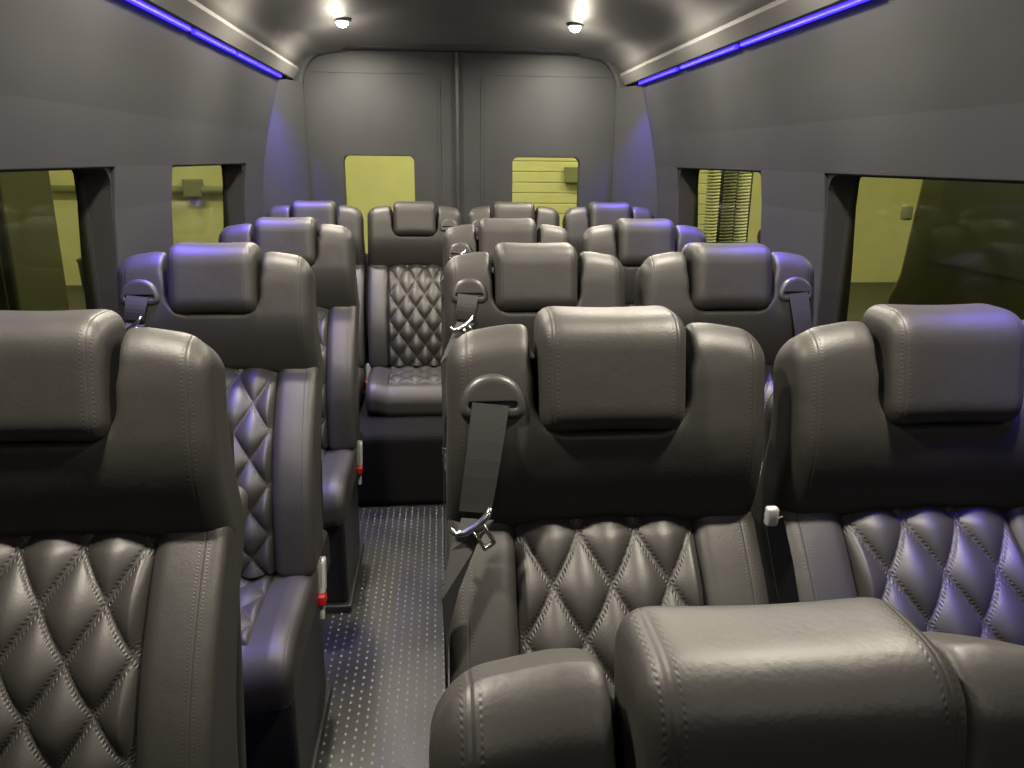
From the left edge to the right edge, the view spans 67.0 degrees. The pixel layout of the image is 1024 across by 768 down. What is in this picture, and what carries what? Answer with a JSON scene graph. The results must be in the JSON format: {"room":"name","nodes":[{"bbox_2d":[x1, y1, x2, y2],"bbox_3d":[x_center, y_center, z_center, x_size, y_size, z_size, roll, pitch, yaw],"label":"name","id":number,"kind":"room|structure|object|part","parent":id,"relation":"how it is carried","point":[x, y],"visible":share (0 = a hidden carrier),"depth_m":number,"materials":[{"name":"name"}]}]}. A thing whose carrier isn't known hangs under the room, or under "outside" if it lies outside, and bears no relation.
{"room":"vehicle interior","nodes":[
{"label":"vehicle interior","id":0,"kind":"room"},
{"bbox_2d":[0,0,287,309],"bbox_3d":[-0.876,0.135,1.265,0.205,1.665,5.100,-1,16,-5],"label":"wall","id":1,"kind":"structure","parent":0,"point":[118,85],"depth_m":1.81,"materials":[{"name":"grey plastic"}]},
{"bbox_2d":[0,167,118,313],"bbox_3d":[-0.877,0.045,0.836,0.089,0.557,2.170,-1,16,-5],"label":"window","id":2,"kind":"structure","parent":1,"relation":"in","point":[92,185],"depth_m":1.82,"materials":[{"name":"glass"}]},
{"bbox_2d":[126,0,281,77],"bbox_3d":[-0.744,-0.612,0.903,0.014,0.027,4.800,-1,16,-5],"label":"led strip","id":3,"kind":"object","parent":1,"relation":"attached to","point":[142,4],"visible":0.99,"depth_m":2.08,"materials":[{"name":"glowing blue light-emitting plastic"}]},
{"bbox_2d":[126,0,190,30],"bbox_3d":[-0.819,-0.838,1.708,0.012,0.011,0.680,-1,16,-5],"label":"diffuser","id":4,"kind":"object","parent":3,"relation":"attached to","point":[142,4],"depth_m":1.81,"materials":[{"name":"blue plastic"}]},
{"bbox_2d":[191,29,235,53],"bbox_3d":[-0.872,-1.004,2.277,0.012,0.011,0.430,-1,16,-5],"label":"diffuser","id":5,"kind":"object","parent":3,"relation":"attached to","point":[196,32],"depth_m":2.23,"materials":[{"name":"blue plastic"}]},
{"bbox_2d":[235,52,281,77],"bbox_3d":[-0.926,-1.173,2.856,0.012,0.011,0.720,-1,16,-5],"label":"diffuser","id":6,"kind":"object","parent":3,"relation":"attached to","point":[239,54],"depth_m":2.79,"materials":[{"name":"blue plastic"}]},
{"bbox_2d":[172,164,243,226],"bbox_3d":[-1.046,-0.493,2.647,0.088,0.537,0.897,-1,16,-5],"label":"window","id":7,"kind":"structure","parent":1,"relation":"in","point":[232,174],"depth_m":3.02,"materials":[{"name":"black plastic"}]},
{"bbox_2d":[143,0,298,79],"bbox_3d":[-0.747,-0.664,0.992,0.078,0.060,5.000,-1,16,-5],"label":"trim","id":8,"kind":"structure","parent":1,"relation":"attached to","point":[192,13],"depth_m":2.24,"materials":[{"name":"silver metal"}]},
{"bbox_2d":[263,78,310,216],"bbox_3d":[-1.016,-0.655,3.487,0.198,1.340,0.215,-1,16,-5],"label":"pillar","id":9,"kind":"structure","parent":1,"relation":"attached to","point":[286,169],"depth_m":3.38,"materials":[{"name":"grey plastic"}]},
{"bbox_2d":[303,50,455,359],"bbox_3d":[-0.663,-0.712,3.677,0.800,1.950,0.052,-1,16,-5],"label":"door","id":10,"kind":"structure","parent":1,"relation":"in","point":[361,102],"depth_m":3.51,"materials":[{"name":"grey plastic"}]},
{"bbox_2d":[317,503,449,767],"bbox_3d":[-0.020,0.945,1.581,1.940,0.052,5.100,-1,16,-5],"label":"floor","id":11,"kind":"structure","parent":0,"point":[384,658],"depth_m":2.18,"materials":[{"name":"rubber"}]},
{"bbox_2d":[0,309,247,767],"bbox_3d":[-0.564,0.519,0.893,0.442,1.141,0.595,-1,16,-5],"label":"passenger seat","id":12,"kind":"object","parent":11,"relation":"on","point":[123,506],"visible":1,"depth_m":0.93,"materials":[{"name":"grey leather"}]},
{"bbox_3d":[-0.573,0.397,0.973,0.245,0.443,0.280,-1,16,-5],"label":"quilted backrest","id":13,"kind":"part","parent":12,"relation":"part of","materials":[{"name":"grey leather"}]},
{"bbox_3d":[-0.580,0.073,0.990,0.423,0.298,0.142,-1,16,-5],"label":"backrest","id":14,"kind":"part","parent":12,"relation":"part of","materials":[{"name":"grey leather"}]},
{"bbox_2d":[117,242,331,767],"bbox_3d":[-0.642,0.295,1.662,0.442,1.141,0.595,-1,16,-5],"label":"passenger seat","id":15,"kind":"object","parent":11,"relation":"on","point":[260,318],"visible":0.51,"depth_m":1.68,"materials":[{"name":"grey leather"}]},
{"bbox_3d":[-0.657,-0.151,1.759,0.423,0.298,0.142,-1,16,-5],"label":"backrest","id":16,"kind":"part","parent":15,"relation":"part of","materials":[{"name":"grey leather"}]},
{"bbox_3d":[-0.651,0.172,1.742,0.245,0.443,0.280,-1,16,-5],"label":"quilted backrest","id":17,"kind":"part","parent":15,"relation":"part of","materials":[{"name":"grey leather"}]},
{"bbox_2d":[242,568,317,715],"bbox_3d":[-0.636,0.514,1.638,0.408,0.149,0.426,-1,16,-5],"label":"seat cushion","id":18,"kind":"object","parent":15,"relation":"on","point":[280,607],"depth_m":1.53,"materials":[{"name":"grey leather"}]},
{"bbox_2d":[219,217,363,612],"bbox_3d":[-0.700,0.080,2.400,0.442,1.141,0.595,-1,16,-5],"label":"passenger seat","id":19,"kind":"object","parent":11,"relation":"on","point":[331,258],"visible":0.32,"depth_m":2.42,"materials":[{"name":"grey leather"}]},
{"bbox_3d":[-0.716,-0.366,2.496,0.423,0.298,0.142,-1,16,-5],"label":"backrest","id":20,"kind":"part","parent":19,"relation":"part of","materials":[{"name":"grey leather"}]},
{"bbox_3d":[-0.709,-0.043,2.479,0.245,0.443,0.280,-1,16,-5],"label":"quilted backrest","id":21,"kind":"part","parent":19,"relation":"part of","materials":[{"name":"grey leather"}]},
{"bbox_2d":[322,447,356,527],"bbox_3d":[-0.695,0.299,2.376,0.408,0.149,0.426,-1,16,-5],"label":"seat cushion","id":22,"kind":"object","parent":19,"relation":"on","point":[339,464],"depth_m":2.25,"materials":[{"name":"grey leather"}]},
{"bbox_2d":[357,393,445,504],"bbox_3d":[-0.199,0.211,3.476,1.720,0.300,0.905,-1,16,-5],"label":"platform","id":23,"kind":"object","parent":11,"relation":"on","point":[402,463],"visible":0.02,"depth_m":3.02,"materials":[{"name":"black carpet"}]},
{"bbox_2d":[267,200,368,408],"bbox_3d":[-0.855,-0.341,3.319,0.442,0.848,0.595,-1,16,-5],"label":"passenger seat","id":24,"kind":"object","parent":23,"relation":"on","point":[323,212],"visible":0.07,"depth_m":3.39,"materials":[{"name":"grey leather"}]},
{"bbox_3d":[-0.872,-0.646,3.456,0.423,0.298,0.142,-1,16,-5],"label":"backrest","id":25,"kind":"part","parent":24,"relation":"part of","materials":[{"name":"grey leather"}]},
{"bbox_2d":[358,367,364,403],"bbox_3d":[-0.851,0.019,3.335,0.408,0.149,0.426,-1,16,-5],"label":"seat cushion","id":26,"kind":"object","parent":24,"relation":"on","point":[361,370],"depth_m":3.36,"materials":[{"name":"grey leather"}]},
{"bbox_2d":[365,201,461,416],"bbox_3d":[-0.419,-0.347,3.357,0.442,0.848,0.595,-1,16,-5],"label":"passenger seat","id":27,"kind":"object","parent":23,"relation":"on","point":[405,243],"visible":0.83,"depth_m":3.40,"materials":[{"name":"grey leather"}]},
{"bbox_2d":[365,365,441,416],"bbox_3d":[-0.415,0.012,3.374,0.408,0.149,0.426,-1,16,-5],"label":"seat cushion","id":28,"kind":"object","parent":27,"relation":"on","point":[391,390],"depth_m":3.19,"materials":[{"name":"grey leather"}]},
{"bbox_3d":[-0.436,-0.653,3.495,0.423,0.298,0.142,-1,16,-5],"label":"backrest","id":29,"kind":"part","parent":27,"relation":"part of","materials":[{"name":"grey leather"}]},
{"bbox_3d":[-0.429,-0.330,3.478,0.245,0.443,0.280,-1,16,-5],"label":"quilted backrest","id":30,"kind":"part","parent":27,"relation":"part of","materials":[{"name":"grey leather"}]},
{"bbox_2d":[467,201,559,237],"bbox_3d":[0.021,-0.354,3.396,0.442,0.848,0.595,-1,16,-5],"label":"passenger seat","id":31,"kind":"object","parent":23,"relation":"on","point":[541,215],"visible":0.08,"depth_m":3.44,"materials":[{"name":"grey leather"}]},
{"bbox_2d":[562,202,653,257],"bbox_3d":[0.457,-0.361,3.435,0.442,0.848,0.595,-1,16,-5],"label":"passenger seat","id":32,"kind":"object","parent":23,"relation":"on","point":[576,220],"visible":0.07,"depth_m":3.48,"materials":[{"name":"grey leather"}]},
{"bbox_2d":[440,218,570,469],"bbox_3d":[-0.003,0.070,2.461,0.442,1.141,0.595,-1,16,-5],"label":"passenger seat","id":33,"kind":"object","parent":11,"relation":"on","point":[460,239],"visible":0.11,"depth_m":2.46,"materials":[{"name":"grey leather"}]},
{"bbox_3d":[-0.199,0.229,2.369,0.030,0.101,0.079,-1,16,-5],"label":"recline lever","id":34,"kind":"part","parent":33,"relation":"part of","materials":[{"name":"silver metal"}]},
{"bbox_3d":[-0.018,-0.377,2.558,0.423,0.298,0.142,-1,16,-5],"label":"backrest","id":35,"kind":"part","parent":33,"relation":"part of","materials":[{"name":"grey leather"}]},
{"bbox_2d":[441,242,624,587],"bbox_3d":[0.066,0.284,1.725,0.442,1.141,0.595,-1,16,-5],"label":"passenger seat","id":36,"kind":"object","parent":11,"relation":"on","point":[526,279],"visible":0.2,"depth_m":1.73,"materials":[{"name":"grey leather"}]},
{"bbox_3d":[0.050,-0.162,1.822,0.423,0.298,0.142,-1,16,-5],"label":"backrest","id":37,"kind":"part","parent":36,"relation":"part of","materials":[{"name":"grey leather"}]},
{"bbox_2d":[442,305,768,688],"bbox_3d":[0.137,0.509,0.955,0.442,1.141,0.595,-1,16,-5],"label":"passenger seat","id":38,"kind":"object","parent":11,"relation":"on","point":[595,476],"visible":0.71,"depth_m":0.99,"materials":[{"name":"grey leather"}]},
{"bbox_3d":[0.121,0.062,1.052,0.423,0.298,0.142,-1,16,-5],"label":"backrest","id":39,"kind":"part","parent":38,"relation":"part of","materials":[{"name":"grey leather"}]},
{"bbox_3d":[0.128,0.386,1.034,0.245,0.443,0.280,-1,16,-5],"label":"quilted backrest","id":40,"kind":"part","parent":38,"relation":"part of","materials":[{"name":"grey leather"}]},
{"bbox_2d":[764,506,798,603],"bbox_3d":[0.346,0.383,1.037,0.050,0.542,0.181,7,17,22],"label":"strap","id":41,"kind":"object","parent":38,"relation":"attached to","point":[780,552],"visible":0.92,"depth_m":0.93,"materials":[{"name":"grey fabric"}]},
{"bbox_2d":[579,218,706,306],"bbox_3d":[0.449,0.063,2.501,0.442,1.141,0.595,-1,16,-5],"label":"passenger seat","id":42,"kind":"object","parent":11,"relation":"on","point":[633,241],"visible":0.15,"depth_m":2.51,"materials":[{"name":"grey leather"}]},
{"bbox_2d":[634,242,813,529],"bbox_3d":[0.517,0.277,1.765,0.442,1.141,0.595,-1,16,-5],"label":"passenger seat","id":43,"kind":"object","parent":11,"relation":"on","point":[767,295],"visible":0.15,"depth_m":1.78,"materials":[{"name":"grey leather"}]},
{"bbox_3d":[0.502,-0.169,1.862,0.423,0.298,0.142,-1,16,-5],"label":"backrest","id":44,"kind":"part","parent":43,"relation":"part of","materials":[{"name":"grey leather"}]},
{"bbox_3d":[0.509,0.154,1.844,0.245,0.443,0.280,-1,16,-5],"label":"quilted backrest","id":45,"kind":"part","parent":43,"relation":"part of","materials":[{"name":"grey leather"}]},
{"bbox_2d":[429,597,1023,767],"bbox_3d":[0.173,0.710,0.406,0.442,1.061,0.595,-1,16,-5],"label":"passenger seat","id":46,"kind":"object","parent":11,"relation":"on","point":[847,682],"visible":1,"depth_m":0.43,"materials":[{"name":"grey leather"}]},
{"bbox_2d":[752,303,1023,645],"bbox_3d":[0.589,0.502,0.995,0.442,1.141,0.595,-1,16,-5],"label":"passenger seat","id":47,"kind":"object","parent":11,"relation":"on","point":[893,462],"visible":0.75,"depth_m":1.02,"materials":[{"name":"grey leather"}]},
{"bbox_3d":[0.574,0.055,1.092,0.423,0.298,0.142,-1,16,-5],"label":"backrest","id":48,"kind":"part","parent":47,"relation":"part of","materials":[{"name":"grey leather"}]},
{"bbox_3d":[0.580,0.379,1.075,0.245,0.443,0.280,-1,16,-5],"label":"quilted backrest","id":49,"kind":"part","parent":47,"relation":"part of","materials":[{"name":"grey leather"}]},
{"bbox_2d":[66,282,895,321],"bbox_3d":[0.285,0.972,3.813,15.000,0.100,18.700,-1,16,-5],"label":"floor","id":50,"kind":"structure","parent":0,"point":[863,295],"depth_m":11.47,"materials":[{"name":"concrete"}]},
{"bbox_2d":[0,171,69,310],"bbox_3d":[-3.906,-0.686,4.530,2.150,2.600,0.660,-1,16,-5],"label":"locker","id":51,"kind":"object","parent":50,"relation":"on","point":[32,277],"visible":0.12,"depth_m":4.54,"materials":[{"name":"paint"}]},
{"bbox_3d":[-3.358,-0.635,4.303,1.000,2.360,0.020,-1,16,-5],"label":"door","id":52,"kind":"part","parent":51,"relation":"part of","materials":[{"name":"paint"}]},
{"bbox_2d":[703,170,753,241],"bbox_3d":[1.733,-1.097,6.147,0.640,2.600,0.300,-1,16,-5],"label":"shelving rack","id":53,"kind":"object","parent":50,"relation":"on","point":[729,203],"visible":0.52,"depth_m":5.99,"materials":[{"name":"paint"}]},
{"bbox_2d":[707,229,760,242],"bbox_3d":[1.740,-0.420,5.843,0.900,1.470,0.500,-1,16,-5],"label":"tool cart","id":54,"kind":"object","parent":50,"relation":"on","point":[759,231],"visible":0.02,"depth_m":5.81,"materials":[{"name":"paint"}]},
{"bbox_2d":[888,180,1023,319],"bbox_3d":[3.771,0.147,2.566,1.850,2.249,6.138,-1,16,-5],"label":"parked vehicle","id":55,"kind":"object","parent":50,"relation":"on","point":[965,245],"visible":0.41,"depth_m":4.60,"materials":[{"name":"paint"}]},
{"bbox_2d":[195,0,775,72],"bbox_3d":[-0.001,-0.824,1.056,1.600,0.242,5.080,-1,16,-5],"label":"ceiling","id":56,"kind":"structure","parent":0,"point":[626,34],"depth_m":3.02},
{"bbox_2d":[334,17,350,27],"bbox_3d":[-0.680,-1.447,3.102,0.072,0.034,0.072,-1,16,-5],"label":"recessed light","id":57,"kind":"object","parent":56,"relation":"in","point":[342,22],"visible":0.99,"depth_m":3.08,"materials":[{"name":"white"}]},
{"bbox_2d":[566,22,583,32],"bbox_3d":[0.260,-1.465,3.184,0.072,0.034,0.072,-1,16,-5],"label":"recessed light","id":58,"kind":"object","parent":56,"relation":"in","point":[574,27],"visible":0.99,"depth_m":3.17,"materials":[{"name":"white"}]},
{"bbox_2d":[49,156,922,284],"bbox_3d":[-0.514,-3.872,12.000,15.000,4.620,0.200,-1,16,-5],"label":"wall","id":59,"kind":"structure","parent":0,"point":[881,238],"depth_m":12.00,"materials":[{"name":"yellow paint"}]},
{"bbox_2d":[182,179,203,204],"bbox_3d":[-4.808,-2.900,11.674,0.260,0.370,0.207,-1,16,-5],"label":"junction box","id":60,"kind":"object","parent":59,"relation":"attached to","point":[191,188],"visible":0.99,"depth_m":11.57,"materials":[{"name":"grey metal"}]},
{"bbox_3d":[-4.798,-2.922,11.568,0.220,0.230,0.015,-1,16,-5],"label":"box lid","id":61,"kind":"part","parent":60,"relation":"part of","materials":[{"name":"grey metal"}]},
{"bbox_2d":[512,157,710,237],"bbox_3d":[1.147,-3.219,12.178,4.080,3.300,0.100,-1,16,-5],"label":"garage door","id":62,"kind":"structure","parent":59,"relation":"in","point":[524,169],"depth_m":12.13,"materials":[{"name":"grey metal"}]},
{"bbox_2d":[564,167,577,182],"bbox_3d":[0.987,-3.256,12.047,0.340,0.240,0.120,-1,16,-5],"label":"box","id":63,"kind":"object","parent":62,"relation":"attached to","point":[570,173],"visible":0.56,"depth_m":11.99,"materials":[{"name":"grey metal"}]},
{"bbox_3d":[-5.434,-2.634,11.647,0.479,0.600,0.192,-1,16,-5],"label":"wall bracket","id":64,"kind":"object","parent":59,"relation":"attached to","visible":0},
{"bbox_2d":[51,185,222,193],"bbox_3d":[-5.684,-2.911,11.590,4.200,0.110,0.110,-1,16,-5],"label":"pipe","id":65,"kind":"object","parent":64,"relation":"attached to","point":[55,188],"visible":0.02,"depth_m":11.60,"materials":[{"name":"grey metal"}]},
{"bbox_2d":[630,0,1023,327],"bbox_3d":[0.852,0.109,1.418,0.205,1.665,5.100,-1,16,-5],"label":"wall","id":66,"kind":"structure","parent":0,"point":[896,88],"depth_m":1.76,"materials":[{"name":"grey plastic"}]},
{"bbox_2d":[455,52,459,210],"bbox_3d":[-0.254,-0.829,3.649,0.019,1.600,0.020,-1,16,-5],"label":"seal","id":67,"kind":"object","parent":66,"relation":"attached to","point":[456,53],"depth_m":3.54,"materials":[{"name":"black rubber"}]},
{"bbox_2d":[288,43,629,87],"bbox_3d":[-0.231,-0.697,3.678,1.660,1.930,0.033,-1,16,-5],"label":"trim","id":68,"kind":"structure","parent":66,"relation":"attached to","point":[302,65],"depth_m":3.43,"materials":[{"name":"grey plastic"}]},
{"bbox_2d":[459,52,615,224],"bbox_3d":[0.171,-0.724,3.751,0.846,1.950,0.052,-1,16,-5],"label":"door","id":69,"kind":"structure","parent":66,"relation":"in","point":[512,106],"depth_m":3.58,"materials":[{"name":"grey plastic"}]},
{"bbox_2d":[611,85,656,218],"bbox_3d":[0.576,-0.679,3.628,0.198,1.340,0.215,-1,16,-5],"label":"pillar","id":70,"kind":"structure","parent":66,"relation":"attached to","point":[634,183],"depth_m":3.52,"materials":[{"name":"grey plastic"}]},
{"bbox_2d":[679,168,760,226],"bbox_3d":[0.758,-0.520,2.807,0.088,0.537,0.897,-1,16,-5],"label":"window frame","id":71,"kind":"structure","parent":66,"relation":"in","point":[689,177],"depth_m":3.17,"materials":[{"name":"black plastic"}]},
{"bbox_2d":[620,0,846,85],"bbox_3d":[0.749,-0.687,1.124,0.078,0.060,5.000,-1,16,-5],"label":"trim","id":72,"kind":"structure","parent":66,"relation":"attached to","point":[778,13],"depth_m":2.19,"materials":[{"name":"silver metal"}]},
{"bbox_2d":[638,0,868,83],"bbox_3d":[0.764,-0.635,1.036,0.014,0.027,4.800,-1,16,-5],"label":"led strip","id":73,"kind":"object","parent":66,"relation":"attached to","point":[849,3],"visible":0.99,"depth_m":2.01,"materials":[{"name":"blue plastic"}]},
{"bbox_2d":[638,67,678,83],"bbox_3d":[0.575,-1.220,3.071,0.012,0.011,0.550,-1,16,-5],"label":"diffuser","id":74,"kind":"object","parent":73,"relation":"attached to","point":[675,69],"depth_m":3.01,"materials":[{"name":"blue plastic"}]},
{"bbox_2d":[680,44,738,68],"bbox_3d":[0.628,-1.054,2.502,0.012,0.011,0.540,-1,16,-5],"label":"diffuser","id":75,"kind":"object","parent":73,"relation":"attached to","point":[733,47],"depth_m":2.44,"materials":[{"name":"blue plastic"}]},
{"bbox_2d":[740,0,868,46],"bbox_3d":[0.687,-0.867,1.861,0.012,0.011,0.720,-1,16,-5],"label":"diffuser","id":76,"kind":"object","parent":73,"relation":"attached to","point":[849,3],"depth_m":1.82,"materials":[{"name":"blue plastic"}]},
{"bbox_2d":[818,174,1023,325],"bbox_3d":[0.926,0.018,0.996,0.089,0.557,2.170,-1,16,-5],"label":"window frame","id":77,"kind":"structure","parent":66,"relation":"in","point":[842,193],"depth_m":1.98,"materials":[{"name":"black plastic"}]},
{"bbox_2d":[900,205,913,219],"bbox_3d":[2.633,-1.145,5.161,0.060,0.100,0.060,-1,16,-5],"label":"junction box","id":78,"kind":"object","parent":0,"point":[906,210],"depth_m":5.14,"materials":[{"name":"grey metal"}]}
]}

